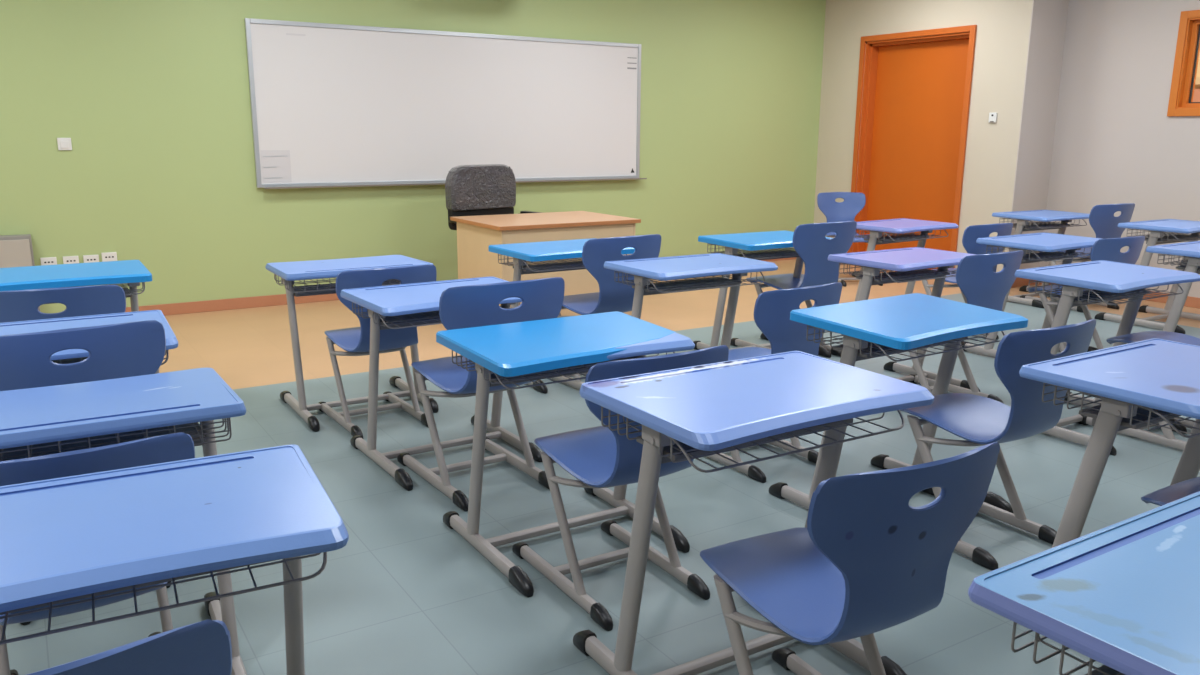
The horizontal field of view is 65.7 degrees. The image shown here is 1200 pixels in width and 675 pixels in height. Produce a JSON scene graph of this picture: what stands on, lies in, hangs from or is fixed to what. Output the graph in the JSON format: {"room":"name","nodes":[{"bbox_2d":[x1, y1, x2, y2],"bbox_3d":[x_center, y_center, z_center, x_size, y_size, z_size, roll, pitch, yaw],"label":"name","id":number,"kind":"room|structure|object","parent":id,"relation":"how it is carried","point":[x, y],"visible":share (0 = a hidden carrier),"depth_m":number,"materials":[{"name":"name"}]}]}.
{"room":"classroom","nodes":[
{"label":"classroom","id":0,"kind":"room"},
{"bbox_2d":[0,0,825,313],"bbox_3d":[-1.888,-1.772,7.847,10.470,3.050,0.150,-7,15,-31],"label":"wall","id":1,"kind":"structure","parent":0,"point":[151,98],"depth_m":7.46,"materials":[{"name":"green paint"}]},
{"bbox_2d":[0,234,40,311],"bbox_3d":[-4.202,-0.431,6.492,0.445,0.550,0.124,-7,15,-31],"label":"box","id":2,"kind":"object","parent":1,"relation":"attached to","point":[15,250],"visible":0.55,"depth_m":6.47,"materials":[{"name":"grey paint"}]},
{"bbox_2d":[40,257,56,265],"bbox_3d":[-3.966,-0.541,6.685,0.100,0.070,0.014,-7,15,-31],"label":"wall socket","id":3,"kind":"object","parent":1,"relation":"attached to","point":[48,260],"visible":0.67,"depth_m":6.68,"materials":[{"name":"white plastic"}]},
{"bbox_2d":[57,138,71,149],"bbox_3d":[-3.803,-1.375,6.600,0.086,0.086,0.016,-7,15,-31],"label":"wall switch","id":4,"kind":"object","parent":1,"relation":"attached to","point":[63,143],"visible":1,"depth_m":6.59,"materials":[{"name":"white plastic"}]},
{"bbox_2d":[63,256,78,263],"bbox_3d":[-3.847,-0.557,6.758,0.100,0.070,0.014,-7,15,-31],"label":"wall socket","id":5,"kind":"object","parent":1,"relation":"attached to","point":[66,259],"visible":0.7,"depth_m":6.75,"materials":[{"name":"grey plastic"}]},
{"bbox_2d":[83,255,98,262],"bbox_3d":[-3.737,-0.571,6.826,0.100,0.070,0.014,-7,15,-31],"label":"wall socket","id":6,"kind":"object","parent":1,"relation":"attached to","point":[87,258],"visible":0.69,"depth_m":6.82,"materials":[{"name":"grey plastic"}]},
{"bbox_2d":[101,252,116,261],"bbox_3d":[-3.636,-0.596,6.886,0.100,0.070,0.014,-7,15,-31],"label":"wall socket","id":7,"kind":"object","parent":1,"relation":"attached to","point":[108,256],"visible":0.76,"depth_m":6.88,"materials":[{"name":"grey plastic"}]},
{"bbox_2d":[244,18,646,188],"bbox_3d":[-1.122,-2.000,8.143,3.705,1.283,0.088,-7,15,-31],"label":"whiteboard","id":8,"kind":"object","parent":1,"relation":"attached to","point":[333,105],"visible":0.97,"depth_m":7.96,"materials":[{"name":"white plastic"}]},
{"bbox_2d":[264,178,646,188],"bbox_3d":[-1.097,-1.380,8.281,3.655,0.013,0.058,-7,15,-31],"label":"tray","id":9,"kind":"object","parent":8,"relation":"on","point":[360,183],"depth_m":7.84,"materials":[{"name":"grey paint"}]},
{"bbox_2d":[125,257,796,314],"bbox_3d":[-1.853,-0.409,8.078,10.170,0.087,0.014,-7,15,-31],"label":"baseboard","id":10,"kind":"structure","parent":1,"relation":"attached to","point":[281,299],"depth_m":7.41,"materials":[{"name":"wood"}]},
{"bbox_2d":[5,259,1199,674],"bbox_3d":[1.009,0.582,4.137,10.690,0.100,9.940,-7,15,-31],"label":"floor","id":11,"kind":"structure","parent":0,"point":[406,593],"depth_m":3.41,"materials":[{"name":"grey tile"}]},
{"bbox_2d":[0,285,125,322],"bbox_3d":[-2.209,0.153,3.845,0.499,0.822,0.655,-6,14,-26],"label":"chair","id":12,"kind":"object","parent":11,"relation":"on","point":[16,305],"visible":0.22,"depth_m":3.51,"materials":[{"name":"blue plastic"}]},
{"bbox_2d":[0,260,152,311],"bbox_3d":[-2.503,0.064,4.368,0.738,0.766,0.665,-8,15,-32],"label":"student desk","id":13,"kind":"object","parent":11,"relation":"on","point":[131,273],"visible":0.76,"depth_m":4.22,"materials":[{"name":"blue plastic"}]},
{"bbox_2d":[61,282,144,295],"bbox_3d":[-2.481,-0.232,4.271,0.676,0.066,0.387,-8,15,-32],"label":"wire basket","id":14,"kind":"object","parent":13,"relation":"on","point":[132,290],"depth_m":4.40,"materials":[{"name":"grey metal"}]},
{"bbox_2d":[0,320,170,624],"bbox_3d":[-1.687,0.335,2.949,0.523,0.861,0.686,-9,15,-35],"label":"chair","id":15,"kind":"object","parent":11,"relation":"on","point":[129,349],"visible":0.33,"depth_m":2.64,"materials":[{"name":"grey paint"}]},
{"bbox_2d":[0,310,177,373],"bbox_3d":[-1.794,0.352,3.086,0.735,0.768,0.665,-7,15,-31],"label":"student desk","id":16,"kind":"object","parent":11,"relation":"on","point":[69,356],"visible":0.22,"depth_m":3.11,"materials":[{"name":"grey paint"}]},
{"bbox_2d":[60,350,168,364],"bbox_3d":[-1.773,0.057,2.988,0.676,0.066,0.387,-7,15,-31],"label":"wire basket","id":17,"kind":"object","parent":16,"relation":"on","point":[73,360],"depth_m":3.07,"materials":[{"name":"grey"}]},
{"bbox_2d":[0,432,194,674],"bbox_3d":[-1.222,0.550,2.180,0.474,0.781,0.622,-8,15,-32],"label":"chair","id":18,"kind":"object","parent":11,"relation":"on","point":[175,446],"visible":0.25,"depth_m":1.93,"materials":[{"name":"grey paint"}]},
{"bbox_2d":[0,368,246,674],"bbox_3d":[-1.281,0.527,2.324,0.735,0.764,0.665,-7,14,-29],"label":"student desk","id":19,"kind":"object","parent":11,"relation":"on","point":[39,421],"visible":0.78,"depth_m":2.27,"materials":[{"name":"grey paint"}]},
{"bbox_2d":[0,418,231,460],"bbox_3d":[-1.298,0.222,2.289,0.676,0.066,0.387,-7,14,-29],"label":"wire basket","id":20,"kind":"object","parent":19,"relation":"on","point":[197,431],"depth_m":2.28,"materials":[{"name":"grey metal"}]},
{"bbox_2d":[26,619,231,674],"bbox_3d":[-0.823,0.712,1.346,0.505,0.831,0.662,-7,15,-31],"label":"chair","id":21,"kind":"object","parent":11,"relation":"on","point":[204,647],"visible":1,"depth_m":1.10,"materials":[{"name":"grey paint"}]},
{"bbox_2d":[0,444,348,674],"bbox_3d":[-0.867,0.668,1.709,0.735,0.759,0.665,-6,14,-28],"label":"student desk","id":22,"kind":"object","parent":11,"relation":"on","point":[70,538],"visible":1,"depth_m":1.58,"materials":[{"name":"grey paint"}]},
{"bbox_2d":[0,552,326,644],"bbox_3d":[-0.848,0.373,1.610,0.676,0.066,0.387,-6,14,-28],"label":"wire basket","id":23,"kind":"object","parent":22,"relation":"on","point":[248,567],"depth_m":1.52,"materials":[{"name":"grey metal"}]},
{"bbox_2d":[265,255,438,431],"bbox_3d":[-1.266,-0.010,4.780,0.735,0.748,0.665,-7,15,-31],"label":"student desk","id":24,"kind":"object","parent":11,"relation":"on","point":[289,272],"visible":0.64,"depth_m":4.63,"materials":[{"name":"grey paint"}]},
{"bbox_2d":[274,274,400,292],"bbox_3d":[-1.283,-0.313,4.745,0.676,0.064,0.387,-7,15,-31],"label":"wire basket","id":25,"kind":"object","parent":24,"relation":"on","point":[289,287],"depth_m":4.57,"materials":[{"name":"grey metal"}]},
{"bbox_2d":[319,265,436,436],"bbox_3d":[-1.121,0.015,4.550,0.487,0.801,0.638,-8,15,-33],"label":"chair","id":26,"kind":"object","parent":11,"relation":"on","point":[355,340],"visible":0.71,"depth_m":4.38,"materials":[{"name":"grey paint"}]},
{"bbox_2d":[340,276,542,490],"bbox_3d":[-0.689,0.155,4.069,0.735,0.741,0.665,-8,15,-33],"label":"student desk","id":27,"kind":"object","parent":11,"relation":"on","point":[399,306],"visible":0.66,"depth_m":3.92,"materials":[{"name":"grey paint"}]},
{"bbox_2d":[352,302,519,328],"bbox_3d":[-0.667,-0.133,3.973,0.676,0.064,0.387,-8,15,-33],"label":"wire basket","id":28,"kind":"object","parent":27,"relation":"on","point":[377,319],"depth_m":3.86,"materials":[{"name":"grey metal"}]},
{"bbox_2d":[397,277,564,510],"bbox_3d":[-0.514,0.155,3.777,0.528,0.869,0.692,-8,15,-33],"label":"chair","id":29,"kind":"object","parent":11,"relation":"on","point":[469,306],"visible":0.63,"depth_m":3.58,"materials":[{"name":"grey paint"}]},
{"bbox_2d":[445,164,542,229],"bbox_3d":[-0.858,-0.852,7.694,0.598,1.133,0.820,12,17,42],"label":"office chair","id":30,"kind":"object","parent":11,"relation":"on","point":[477,189],"visible":0.41,"depth_m":7.64,"materials":[{"name":"black fabric"}]},
{"bbox_2d":[450,211,640,315],"bbox_3d":[-0.418,-0.531,7.113,1.180,0.765,0.850,-7,15,-31],"label":"desk","id":31,"kind":"object","parent":11,"relation":"on","point":[475,234],"visible":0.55,"depth_m":6.79,"materials":[{"name":"brown wood"}]},
{"bbox_2d":[488,238,634,393],"bbox_3d":[-0.221,-0.160,5.450,0.738,0.764,0.665,-8,15,-32],"label":"student desk","id":32,"kind":"object","parent":11,"relation":"on","point":[547,251],"visible":0.56,"depth_m":5.23,"materials":[{"name":"grey paint"}]},
{"bbox_2d":[498,254,626,271],"bbox_3d":[-0.199,-0.457,5.352,0.676,0.066,0.387,-8,15,-32],"label":"wire basket","id":33,"kind":"object","parent":32,"relation":"on","point":[520,263],"depth_m":5.25,"materials":[{"name":"grey metal"}]},
{"bbox_2d":[436,311,694,596],"bbox_3d":[-0.132,0.344,3.224,0.738,0.745,0.665,-7,15,-31],"label":"student desk","id":34,"kind":"object","parent":11,"relation":"on","point":[509,353],"visible":0.91,"depth_m":3.07,"materials":[{"name":"grey paint"}]},
{"bbox_2d":[452,350,674,388],"bbox_3d":[-0.110,0.059,3.128,0.676,0.064,0.387,-7,15,-31],"label":"wire basket","id":35,"kind":"object","parent":34,"relation":"on","point":[484,375],"depth_m":2.99,"materials":[{"name":"grey metal"}]},
{"bbox_2d":[551,234,660,389],"bbox_3d":[-0.041,-0.178,5.296,0.527,0.867,0.691,-9,15,-35],"label":"chair","id":36,"kind":"object","parent":11,"relation":"on","point":[612,296],"visible":0.56,"depth_m":5.00,"materials":[{"name":"grey paint"}]},
{"bbox_2d":[512,345,728,630],"bbox_3d":[0.033,0.380,2.923,0.491,0.808,0.644,-7,15,-31],"label":"chair","id":37,"kind":"object","parent":11,"relation":"on","point":[598,457],"visible":0.62,"depth_m":2.83,"materials":[{"name":"grey paint"}]},
{"bbox_2d":[604,253,777,348],"bbox_3d":[0.438,-0.006,4.759,0.735,0.772,0.665,-7,15,-30],"label":"student desk","id":38,"kind":"object","parent":11,"relation":"on","point":[711,265],"visible":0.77,"depth_m":4.61,"materials":[{"name":"grey paint"}]},
{"bbox_2d":[614,270,764,292],"bbox_3d":[0.459,-0.307,4.660,0.676,0.067,0.387,-7,15,-30],"label":"wire basket","id":39,"kind":"object","parent":38,"relation":"on","point":[641,284],"depth_m":4.62,"materials":[{"name":"grey metal"}]},
{"bbox_2d":[573,351,933,674],"bbox_3d":[0.368,0.502,2.407,0.735,0.798,0.665,-7,15,-30],"label":"student desk","id":40,"kind":"object","parent":11,"relation":"on","point":[693,412],"visible":0.94,"depth_m":2.25,"materials":[{"name":"grey paint"}]},
{"bbox_2d":[601,406,903,472],"bbox_3d":[0.390,0.191,2.306,0.676,0.069,0.387,-7,15,-30],"label":"wire basket","id":41,"kind":"object","parent":40,"relation":"on","point":[656,444],"depth_m":2.17,"materials":[{"name":"grey metal"}]},
{"bbox_2d":[693,230,832,357],"bbox_3d":[1.046,-0.273,6.000,0.738,0.762,0.665,-7,14,-30],"label":"student desk","id":42,"kind":"object","parent":11,"relation":"on","point":[773,241],"visible":0.54,"depth_m":5.88,"materials":[{"name":"grey paint"}]},
{"bbox_2d":[707,243,798,258],"bbox_3d":[1.067,-0.567,5.902,0.676,0.066,0.387,-7,14,-30],"label":"wire basket","id":43,"kind":"object","parent":42,"relation":"on","point":[730,248],"depth_m":5.83,"materials":[{"name":"grey metal"}]},
{"bbox_2d":[706,282,841,482],"bbox_3d":[0.664,0.131,4.064,0.491,0.808,0.644,-8,15,-34],"label":"chair","id":44,"kind":"object","parent":11,"relation":"on","point":[772,309],"visible":0.41,"depth_m":3.77,"materials":[{"name":"grey paint"}]},
{"bbox_2d":[730,221,856,356],"bbox_3d":[1.235,-0.339,6.036,0.534,0.879,0.700,-8,15,-32],"label":"chair","id":45,"kind":"object","parent":11,"relation":"on","point":[810,242],"visible":0.71,"depth_m":5.75,"materials":[{"name":"grey paint"}]},
{"bbox_2d":[700,442,999,674],"bbox_3d":[0.477,0.564,2.104,0.491,0.808,0.644,-6,14,-28],"label":"chair","id":46,"kind":"object","parent":11,"relation":"on","point":[866,561],"visible":1,"depth_m":1.86,"materials":[{"name":"grey paint"}]},
{"bbox_2d":[817,192,882,286],"bbox_3d":[2.423,-0.962,8.971,0.509,0.838,0.667,-2,13,-10],"label":"chair","id":47,"kind":"object","parent":11,"relation":"on","point":[853,203],"visible":0.58,"depth_m":9.19,"materials":[{"name":"grey paint"}]},
{"bbox_2d":[769,293,1027,513],"bbox_3d":[1.122,0.273,3.531,0.738,0.768,0.665,-8,15,-33],"label":"student desk","id":48,"kind":"object","parent":11,"relation":"on","point":[885,326],"visible":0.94,"depth_m":3.38,"materials":[{"name":"grey paint"}]},
{"bbox_2d":[806,325,1004,361],"bbox_3d":[1.144,-0.019,3.435,0.676,0.066,0.387,-8,15,-33],"label":"wire basket","id":49,"kind":"object","parent":48,"relation":"on","point":[851,346],"depth_m":3.30,"materials":[{"name":"grey metal"}]},
{"bbox_2d":[828,247,979,391],"bbox_3d":[1.664,-0.083,5.169,0.735,0.760,0.665,-7,15,-31],"label":"student desk","id":50,"kind":"object","parent":11,"relation":"on","point":[910,264],"visible":0.72,"depth_m":5.04,"materials":[{"name":"grey paint"}]},
{"bbox_2d":[839,262,957,282],"bbox_3d":[1.685,-0.380,5.071,0.676,0.066,0.387,-7,15,-31],"label":"wire basket","id":51,"kind":"object","parent":50,"relation":"on","point":[871,273],"depth_m":4.97,"materials":[{"name":"grey metal"}]},
{"bbox_2d":[854,218,958,300],"bbox_3d":[2.211,-0.483,6.993,0.735,0.758,0.665,-9,15,-35],"label":"student desk","id":52,"kind":"object","parent":11,"relation":"on","point":[904,226],"visible":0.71,"depth_m":6.82,"materials":[{"name":"grey paint"}]},
{"bbox_2d":[854,229,947,241],"bbox_3d":[2.234,-0.780,6.897,0.676,0.066,0.387,-9,15,-35],"label":"wire basket","id":53,"kind":"object","parent":52,"relation":"on","point":[876,235],"depth_m":6.82,"materials":[{"name":"grey metal"}]},
{"bbox_2d":[908,250,1023,403],"bbox_3d":[1.810,-0.074,4.950,0.509,0.838,0.667,-8,15,-32],"label":"chair","id":54,"kind":"object","parent":11,"relation":"on","point":[981,286],"visible":0.44,"depth_m":4.65,"materials":[{"name":"grey paint"}]},
{"bbox_2d":[921,223,1012,340],"bbox_3d":[2.486,-0.422,6.576,0.500,0.823,0.655,-7,15,-30],"label":"chair","id":55,"kind":"object","parent":11,"relation":"on","point":[971,233],"visible":0.28,"depth_m":6.23,"materials":[{"name":"grey paint"}]},
{"bbox_2d":[901,319,1095,569],"bbox_3d":[1.316,0.298,3.310,0.496,0.816,0.650,-7,15,-30],"label":"chair","id":56,"kind":"object","parent":11,"relation":"on","point":[979,420],"visible":0.78,"depth_m":3.12,"materials":[{"name":"grey paint"}]},
{"bbox_2d":[961,232,1100,356],"bbox_3d":[2.818,-0.263,6.018,0.735,0.758,0.665,-8,15,-32],"label":"student desk","id":57,"kind":"object","parent":11,"relation":"on","point":[1051,244],"visible":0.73,"depth_m":5.89,"materials":[{"name":"grey paint"}]},
{"bbox_2d":[986,245,1091,261],"bbox_3d":[2.840,-0.559,5.921,0.676,0.066,0.387,-8,15,-32],"label":"wire basket","id":58,"kind":"object","parent":57,"relation":"on","point":[1037,255],"depth_m":5.82,"materials":[{"name":"grey metal"}]},
{"bbox_2d":[992,210,1089,307],"bbox_3d":[3.776,-0.700,8.039,0.735,0.749,0.665,-7,14,-30],"label":"student desk","id":59,"kind":"object","parent":11,"relation":"on","point":[1022,217],"visible":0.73,"depth_m":7.86,"materials":[{"name":"grey paint"}]},
{"bbox_2d":[999,218,1086,228],"bbox_3d":[3.797,-0.992,7.941,0.676,0.065,0.387,-7,14,-30],"label":"wire basket","id":60,"kind":"object","parent":59,"relation":"on","point":[1022,223],"depth_m":7.85,"materials":[{"name":"grey metal"}]},
{"bbox_2d":[1020,203,1134,311],"bbox_3d":[3.967,-0.701,7.753,0.532,0.876,0.698,-6,14,-27],"label":"chair","id":61,"kind":"object","parent":11,"relation":"on","point":[1102,220],"visible":0.5,"depth_m":7.41,"materials":[{"name":"grey paint"}]},
{"bbox_2d":[968,491,1199,674],"bbox_3d":[0.969,0.731,1.478,0.735,0.760,0.665,-7,15,-31],"label":"student desk","id":62,"kind":"object","parent":11,"relation":"on","point":[1124,595],"visible":1,"depth_m":1.35,"materials":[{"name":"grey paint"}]},
{"bbox_2d":[1011,622,1122,674],"bbox_3d":[0.991,0.434,1.380,0.676,0.066,0.387,-7,15,-31],"label":"wire basket","id":63,"kind":"object","parent":62,"relation":"on","point":[1102,670],"depth_m":1.34,"materials":[{"name":"grey metal"}]},
{"bbox_2d":[1027,236,1144,351],"bbox_3d":[3.032,-0.273,5.954,0.491,0.808,0.644,-6,14,-28],"label":"chair","id":64,"kind":"object","parent":11,"relation":"on","point":[1108,249],"visible":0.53,"depth_m":5.66,"materials":[{"name":"grey paint"}]},
{"bbox_2d":[1015,260,1199,455],"bbox_3d":[2.398,0.057,4.524,0.735,0.775,0.665,-7,15,-31],"label":"student desk","id":65,"kind":"object","parent":11,"relation":"on","point":[1108,280],"visible":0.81,"depth_m":4.35,"materials":[{"name":"grey paint"}]},
{"bbox_2d":[1028,280,1182,304],"bbox_3d":[2.420,-0.244,4.425,0.676,0.067,0.387,-7,15,-31],"label":"wire basket","id":66,"kind":"object","parent":65,"relation":"on","point":[1070,294],"depth_m":4.30,"materials":[{"name":"grey metal"}]},
{"bbox_2d":[1019,338,1199,547],"bbox_3d":[1.623,0.452,2.757,0.735,0.760,0.665,-7,15,-31],"label":"student desk","id":67,"kind":"object","parent":11,"relation":"on","point":[1140,384],"visible":0.7,"depth_m":2.58,"materials":[{"name":"grey paint"}]},
{"bbox_2d":[1042,383,1199,437],"bbox_3d":[1.645,0.154,2.658,0.676,0.066,0.387,-7,15,-31],"label":"wire basket","id":68,"kind":"object","parent":67,"relation":"on","point":[1110,412],"depth_m":2.51,"materials":[{"name":"grey metal"}]},
{"bbox_2d":[1076,331,1199,449],"bbox_3d":[2.715,0.056,4.393,0.509,0.838,0.667,-7,15,-31],"label":"chair","id":69,"kind":"object","parent":11,"relation":"on","point":[1168,439],"visible":0.45,"depth_m":4.44,"materials":[{"name":"grey paint"}]},
{"bbox_2d":[1095,219,1199,333],"bbox_3d":[4.312,-0.489,7.076,0.735,0.760,0.665,-7,15,-31],"label":"student desk","id":70,"kind":"object","parent":11,"relation":"on","point":[1158,228],"visible":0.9,"depth_m":6.96,"materials":[{"name":"grey paint"}]},
{"bbox_2d":[1127,229,1199,241],"bbox_3d":[4.334,-0.786,6.978,0.676,0.066,0.387,-7,15,-31],"label":"wire basket","id":71,"kind":"object","parent":70,"relation":"on","point":[1156,235],"depth_m":6.84,"materials":[{"name":"grey metal"}]},
{"bbox_2d":[1141,477,1199,505],"bbox_3d":[1.746,0.490,2.450,0.499,0.821,0.654,-7,15,-31],"label":"chair","id":72,"kind":"object","parent":11,"relation":"on","point":[1171,493],"visible":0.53,"depth_m":2.57,"materials":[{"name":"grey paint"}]},
{"bbox_2d":[1146,241,1199,331],"bbox_3d":[3.668,-0.170,5.618,0.735,0.760,0.665,-7,15,-31],"label":"student desk","id":73,"kind":"object","parent":11,"relation":"on","point":[1190,250],"visible":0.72,"depth_m":5.45,"materials":[{"name":"grey paint"}]},
{"bbox_2d":[1157,254,1199,267],"bbox_3d":[3.689,-0.467,5.520,0.676,0.066,0.387,-7,15,-31],"label":"wire basket","id":74,"kind":"object","parent":73,"relation":"on","point":[1193,261],"depth_m":5.39,"materials":[{"name":"grey metal"}]},
{"bbox_2d":[814,0,1032,271],"bbox_3d":[3.204,-2.096,9.459,0.200,3.050,2.490,-7,15,-31],"label":"wall","id":75,"kind":"structure","parent":0,"point":[1003,26],"depth_m":8.83,"materials":[{"name":"beige paint"}]},
{"bbox_2d":[847,25,976,268],"bbox_3d":[3.195,-1.871,9.497,0.225,2.395,1.390,-7,15,-31],"label":"door","id":76,"kind":"structure","parent":75,"relation":"in","point":[914,104],"depth_m":9.50,"materials":[{"name":"orange paint"}]},
{"bbox_2d":[988,113,996,122],"bbox_3d":[3.625,-2.030,8.576,0.018,0.090,0.076,-7,15,-31],"label":"wall sensor","id":77,"kind":"object","parent":75,"relation":"attached to","point":[992,116],"visible":1,"depth_m":8.56,"materials":[{"name":"white plastic"}]},
{"bbox_2d":[1007,0,1068,277],"bbox_3d":[4.031,-1.901,8.607,0.670,3.050,0.150,-7,15,-31],"label":"wall","id":78,"kind":"structure","parent":0,"point":[1048,17],"depth_m":8.45,"materials":[{"name":"grey paint"}]},
{"bbox_2d":[1011,278,1037,287],"bbox_3d":[3.994,-0.529,8.793,0.500,0.087,0.014,-7,15,-31],"label":"baseboard","id":79,"kind":"structure","parent":78,"relation":"attached to","point":[1018,282],"depth_m":8.78,"materials":[{"name":"wood"}]},
{"bbox_2d":[1038,0,1199,297],"bbox_3d":[6.272,-1.221,5.609,0.150,3.050,7.440,-7,15,-31],"label":"wall","id":80,"kind":"structure","parent":0,"point":[1116,141],"depth_m":8.08,"materials":[{"name":"grey paint"}]},
{"bbox_2d":[1039,281,1199,307],"bbox_3d":[6.198,0.138,5.857,0.014,0.087,7.420,-7,15,-31],"label":"baseboard","id":81,"kind":"structure","parent":80,"relation":"attached to","point":[1194,302],"depth_m":7.94,"materials":[{"name":"ceramic"}]},
{"bbox_2d":[1167,10,1199,115],"bbox_3d":[5.191,-2.136,7.151,0.172,0.835,1.400,-7,15,-31],"label":"window","id":82,"kind":"structure","parent":80,"relation":"in","point":[1184,99],"depth_m":7.65,"materials":[{"name":"orange paint"}]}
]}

